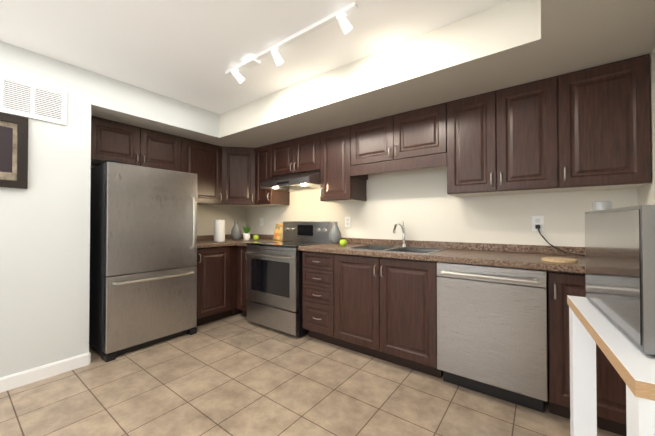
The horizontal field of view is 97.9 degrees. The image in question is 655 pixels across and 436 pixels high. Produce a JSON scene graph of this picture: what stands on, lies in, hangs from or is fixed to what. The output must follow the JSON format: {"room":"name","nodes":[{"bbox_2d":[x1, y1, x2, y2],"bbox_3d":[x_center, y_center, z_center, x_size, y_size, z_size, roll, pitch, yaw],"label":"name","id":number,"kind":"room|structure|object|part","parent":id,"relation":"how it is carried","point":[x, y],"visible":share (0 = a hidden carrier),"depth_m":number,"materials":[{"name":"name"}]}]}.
{"room":"kitchen","nodes":[
{"label":"kitchen","id":0,"kind":"room"},
{"bbox_2d":[0,41,91,377],"bbox_3d":[-3.289,-0.088,1.087,0.735,2.500,3.600,0,-1,37],"label":"wall","id":1,"kind":"structure","parent":0,"point":[44,261],"depth_m":2.11,"materials":[{"name":"grey paint"}]},
{"bbox_2d":[0,112,27,188],"bbox_3d":[-2.308,-0.465,1.789,0.030,0.500,0.592,0,-1,37],"label":"picture frame","id":2,"kind":"object","parent":1,"relation":"attached to","point":[13,151],"visible":0.97,"depth_m":1.98,"materials":[{"name":"black wood"}]},
{"bbox_3d":[-2.253,-0.853,1.880,0.014,0.257,0.796,0,-1,37],"label":"air vent grille","id":3,"kind":"part","parent":1,"relation":"part of","materials":[{"name":"white metal"}]},
{"bbox_2d":[91,165,245,235],"bbox_3d":[-1.867,-0.060,3.520,0.100,2.500,2.000,0,-1,37],"label":"wall","id":4,"kind":"structure","parent":0,"point":[207,215],"depth_m":3.91,"materials":[{"name":"paint"}]},
{"bbox_2d":[91,116,181,171],"bbox_3d":[-2.003,-0.727,2.962,0.353,0.400,0.830,0,-1,37],"label":"upper cabinet","id":5,"kind":"object","parent":4,"relation":"attached to","point":[122,143],"visible":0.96,"depth_m":2.83,"materials":[{"name":"brown wood"}]},
{"bbox_2d":[181,137,221,204],"bbox_3d":[-1.602,-0.550,3.496,0.353,0.740,0.510,0,-1,37],"label":"upper cabinet","id":6,"kind":"object","parent":4,"relation":"attached to","point":[202,161],"visible":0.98,"depth_m":3.43,"materials":[{"name":"brown wood"}]},
{"bbox_2d":[0,313,621,435],"bbox_3d":[-1.249,1.209,0.858,4.260,0.100,5.700,0,-1,37],"label":"floor","id":7,"kind":"structure","parent":0,"point":[237,375],"depth_m":1.87,"materials":[{"name":"tile"}]},
{"bbox_2d":[0,352,90,392],"bbox_3d":[-2.998,1.112,0.863,0.013,0.095,3.612,0,-1,37],"label":"baseboard","id":8,"kind":"structure","parent":7,"relation":"on","point":[13,381],"depth_m":2.08,"materials":[{"name":"white paint"}]},
{"bbox_2d":[89,159,196,361],"bbox_3d":[-1.822,0.348,2.826,0.758,1.668,0.770,0,-1,37],"label":"fridge","id":9,"kind":"object","parent":7,"relation":"on","point":[143,259],"visible":0.92,"depth_m":2.55,"materials":[{"name":"silver metal"}]},
{"bbox_2d":[195,245,234,325],"bbox_3d":[-1.490,0.754,3.394,0.636,0.869,0.515,0,-1,37],"label":"base cabinet","id":10,"kind":"object","parent":7,"relation":"on","point":[215,280],"visible":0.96,"depth_m":3.23,"materials":[{"name":"brown wood"}]},
{"bbox_2d":[197,234,236,247],"bbox_3d":[-1.299,0.270,3.636,0.660,0.101,1.122,0,-1,37],"label":"countertop","id":11,"kind":"structure","parent":10,"relation":"on","point":[204,241],"depth_m":3.37,"materials":[{"name":"stone"}]},
{"bbox_2d":[213,218,225,241],"bbox_3d":[-1.307,0.136,3.448,0.150,0.285,0.150,0,-1,37],"label":"paper towel","id":12,"kind":"object","parent":11,"relation":"on","point":[219,230],"visible":1,"depth_m":3.39,"materials":[{"name":"white paper"}]},
{"bbox_2d":[231,222,240,239],"bbox_3d":[-1.199,0.162,3.742,0.130,0.240,0.130,0,-1,37],"label":"vase","id":13,"kind":"object","parent":11,"relation":"on","point":[235,232],"visible":1,"depth_m":3.70,"materials":[{"name":"grey ceramic"}]},
{"bbox_2d":[243,225,250,239],"bbox_3d":[-1.059,0.182,3.754,0.161,0.199,0.169,0,-1,37],"label":"plant pot","id":14,"kind":"object","parent":11,"relation":"on","point":[246,235],"visible":1,"depth_m":3.71,"materials":[{"name":"white ceramic"}]},
{"bbox_2d":[231,245,241,315],"bbox_3d":[-1.174,0.759,3.860,0.585,0.869,0.604,0,-1,37],"label":"base cabinet","id":15,"kind":"object","parent":7,"relation":"on","point":[235,311],"visible":0.07,"depth_m":3.46,"materials":[{"name":"brown wood"}]},
{"bbox_2d":[237,246,247,316],"bbox_3d":[-0.821,0.756,3.576,0.276,0.869,0.636,0,-1,37],"label":"base cabinet","id":16,"kind":"object","parent":7,"relation":"on","point":[242,300],"visible":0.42,"depth_m":3.37,"materials":[{"name":"brown wood"}]},
{"bbox_2d":[237,234,278,245],"bbox_3d":[-0.801,0.269,3.563,0.224,0.101,0.642,0,-1,37],"label":"countertop","id":17,"kind":"structure","parent":16,"relation":"on","point":[262,237],"depth_m":3.89,"materials":[{"name":"stone"}]},
{"bbox_2d":[273,224,282,239],"bbox_3d":[-0.643,0.175,3.790,0.155,0.214,0.073,0,-1,37],"label":"cookbook","id":18,"kind":"object","parent":17,"relation":"on","point":[278,233],"visible":0.85,"depth_m":3.78,"materials":[{"name":"orange"}]},
{"bbox_2d":[245,221,334,337],"bbox_3d":[-0.434,0.609,3.224,0.760,1.155,0.706,0,-1,37],"label":"range","id":19,"kind":"object","parent":7,"relation":"on","point":[274,282],"visible":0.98,"depth_m":2.98,"materials":[{"name":"silver metal"}]},
{"bbox_2d":[302,251,339,345],"bbox_3d":[0.075,0.748,2.906,0.381,0.869,0.636,0,-1,37],"label":"base cabinet","id":20,"kind":"object","parent":7,"relation":"on","point":[318,300],"visible":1,"depth_m":2.67,"materials":[{"name":"brown wood"}]},
{"bbox_2d":[334,253,442,377],"bbox_3d":[0.588,0.744,2.523,0.899,0.869,0.636,0,-1,37],"label":"base cabinet","id":21,"kind":"object","parent":7,"relation":"on","point":[385,309],"visible":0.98,"depth_m":2.26,"materials":[{"name":"brown wood"}]},
{"bbox_2d":[298,238,584,273],"bbox_3d":[0.865,0.255,2.320,2.402,0.101,0.637,0,-1,37],"label":"countertop","id":22,"kind":"structure","parent":21,"relation":"on","point":[512,256],"depth_m":2.14,"materials":[{"name":"stone"}]},
{"bbox_2d":[329,222,340,243],"bbox_3d":[0.084,0.154,3.120,0.130,0.240,0.130,0,-1,37],"label":"vase","id":23,"kind":"object","parent":22,"relation":"on","point":[335,235],"visible":1,"depth_m":3.08,"materials":[{"name":"grey ceramic"}]},
{"bbox_2d":[340,239,346,245],"bbox_3d":[0.155,0.234,2.822,0.074,0.074,0.074,0,-1,37],"label":"apple","id":24,"kind":"object","parent":22,"relation":"on","point":[343,242],"visible":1,"depth_m":2.79,"materials":[{"name":"green food"}]},
{"bbox_2d":[342,221,447,253],"bbox_3d":[0.602,0.228,2.543,0.760,0.422,0.547,0,-1,37],"label":"sink","id":25,"kind":"object","parent":22,"relation":"in","point":[403,248],"visible":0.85,"depth_m":2.62,"materials":[{"name":"silver metal"}]},
{"bbox_2d":[541,257,577,262],"bbox_3d":[1.406,0.251,1.731,0.170,0.015,0.170,0,-1,37],"label":"cutting board","id":26,"kind":"object","parent":22,"relation":"on","point":[558,260],"visible":1,"depth_m":1.70,"materials":[{"name":"brown wood"}]},
{"bbox_2d":[437,262,547,412],"bbox_3d":[1.180,0.740,2.041,0.614,0.866,0.666,0,-1,37],"label":"dishwasher","id":27,"kind":"object","parent":7,"relation":"on","point":[492,331],"visible":0.94,"depth_m":1.79,"materials":[{"name":"silver metal"}]},
{"bbox_2d":[547,271,626,435],"bbox_3d":[1.637,0.735,1.739,0.465,0.869,0.636,0,-1,37],"label":"base cabinet","id":28,"kind":"object","parent":7,"relation":"on","point":[611,395],"visible":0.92,"depth_m":1.61,"materials":[{"name":"brown wood"}]},
{"bbox_2d":[567,295,654,435],"bbox_3d":[0.856,0.717,0.667,0.360,0.880,0.660,0,-1,32],"label":"table","id":29,"kind":"object","parent":7,"relation":"on","point":[591,325],"visible":0.87,"depth_m":0.76,"materials":[{"name":"white laminate"}]},
{"bbox_2d":[585,205,654,354],"bbox_3d":[0.887,0.125,0.698,0.302,0.302,0.500,0,-1,32],"label":"microwave","id":30,"kind":"object","parent":29,"relation":"on","point":[620,265],"visible":1,"depth_m":0.65,"materials":[{"name":"silver metal"}]},
{"bbox_2d":[592,201,611,210],"bbox_3d":[0.877,-0.040,0.911,0.048,0.031,0.048,0,-1,37],"label":"tin can","id":31,"kind":"object","parent":30,"relation":"on","point":[600,205],"visible":0.77,"depth_m":0.90,"materials":[{"name":"grey"}]},
{"bbox_2d":[0,0,654,147],"bbox_3d":[-1.279,-1.146,0.845,4.060,0.390,5.600,0,-1,37],"label":"ceiling","id":32,"kind":"structure","parent":0,"point":[162,66],"depth_m":1.91,"materials":[{"name":"paint"}]},
{"bbox_2d":[225,2,357,83],"bbox_3d":[-0.325,-1.145,1.979,1.230,0.126,0.107,0,-1,37],"label":"spotlights","id":33,"kind":"object","parent":32,"relation":"attached to","point":[340,15],"visible":1,"depth_m":1.89,"materials":[{"name":"white paint"}]},
{"bbox_2d":[246,166,637,288],"bbox_3d":[0.428,-0.065,3.115,4.260,2.500,0.100,0,-1,37],"label":"wall","id":34,"kind":"structure","parent":0,"point":[422,204],"depth_m":2.61,"materials":[{"name":"paint"}]},
{"bbox_2d":[209,147,266,206],"bbox_3d":[-1.164,-0.546,3.863,0.616,0.741,0.610,0,-1,37],"label":"upper cabinet","id":35,"kind":"object","parent":34,"relation":"attached to","point":[238,176],"visible":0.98,"depth_m":3.64,"materials":[{"name":"brown wood"}]},
{"bbox_2d":[255,144,289,205],"bbox_3d":[-0.725,-0.548,3.696,0.305,0.740,0.353,0,-1,37],"label":"upper cabinet","id":36,"kind":"object","parent":34,"relation":"attached to","point":[268,197],"visible":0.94,"depth_m":3.60,"materials":[{"name":"brown wood"}]},
{"bbox_2d":[271,132,320,176],"bbox_3d":[-0.297,-0.719,3.379,0.762,0.405,0.353,0,-1,37],"label":"upper cabinet","id":37,"kind":"object","parent":34,"relation":"attached to","point":[296,155],"visible":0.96,"depth_m":3.24,"materials":[{"name":"brown wood"}]},
{"bbox_2d":[260,170,319,191],"bbox_3d":[-0.341,-0.435,3.317,0.758,0.163,0.498,0,-1,37],"label":"range hood","id":38,"kind":"object","parent":37,"relation":"attached to","point":[304,181],"visible":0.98,"depth_m":3.15,"materials":[{"name":"silver metal"}]},
{"bbox_2d":[320,125,366,202],"bbox_3d":[0.160,-0.556,3.035,0.381,0.740,0.353,0,-1,37],"label":"upper cabinet","id":39,"kind":"object","parent":34,"relation":"attached to","point":[339,183],"visible":0.92,"depth_m":2.92,"materials":[{"name":"brown wood"}]},
{"bbox_2d":[345,217,350,226],"bbox_3d":[0.227,0.036,3.196,0.072,0.116,0.008,0,-1,37],"label":"electrical outlet","id":40,"kind":"object","parent":34,"relation":"attached to","point":[347,221],"visible":1,"depth_m":3.19,"materials":[{"name":"white paint"}]},
{"bbox_2d":[350,102,446,179],"bbox_3d":[0.673,-0.675,2.653,0.899,0.510,0.353,0,-1,37],"label":"upper cabinet","id":41,"kind":"object","parent":34,"relation":"attached to","point":[413,139],"visible":0.96,"depth_m":2.50,"materials":[{"name":"brown wood"}]},
{"bbox_2d":[447,91,500,196],"bbox_3d":[1.170,-0.565,2.280,0.342,0.740,0.353,0,-1,37],"label":"upper cabinet","id":42,"kind":"object","parent":34,"relation":"attached to","point":[471,149],"visible":0.98,"depth_m":2.16,"materials":[{"name":"brown wood"}]},
{"bbox_2d":[496,76,557,194],"bbox_3d":[1.446,-0.567,2.073,0.348,0.740,0.353,0,-1,37],"label":"upper cabinet","id":43,"kind":"object","parent":34,"relation":"attached to","point":[527,133],"visible":1,"depth_m":1.95,"materials":[{"name":"brown wood"}]},
{"bbox_2d":[532,216,543,230],"bbox_3d":[1.601,0.037,2.169,0.072,0.116,0.008,0,-1,37],"label":"electrical outlet","id":44,"kind":"object","parent":34,"relation":"attached to","point":[537,220],"visible":0.88,"depth_m":2.17,"materials":[{"name":"white paint"}]},
{"bbox_2d":[535,225,584,256],"bbox_3d":[1.724,0.153,1.999,0.431,0.218,0.115,0,-1,37],"label":"plug","id":45,"kind":"object","parent":44,"relation":"attached to","point":[537,227],"visible":0.71,"depth_m":2.09,"materials":[{"name":"black plastic"}]},
{"bbox_2d":[557,54,650,191],"bbox_3d":[1.749,-0.570,1.847,0.409,0.740,0.353,0,-1,37],"label":"upper cabinet","id":46,"kind":"object","parent":34,"relation":"attached to","point":[604,133],"visible":1,"depth_m":1.72,"materials":[{"name":"brown wood"}]},
{"bbox_2d":[637,47,654,205],"bbox_3d":[0.387,-0.105,-0.412,0.100,2.500,5.600,0,-1,37],"label":"wall","id":47,"kind":"structure","parent":0,"point":[646,194],"depth_m":1.61,"materials":[{"name":"paint"}]}
]}

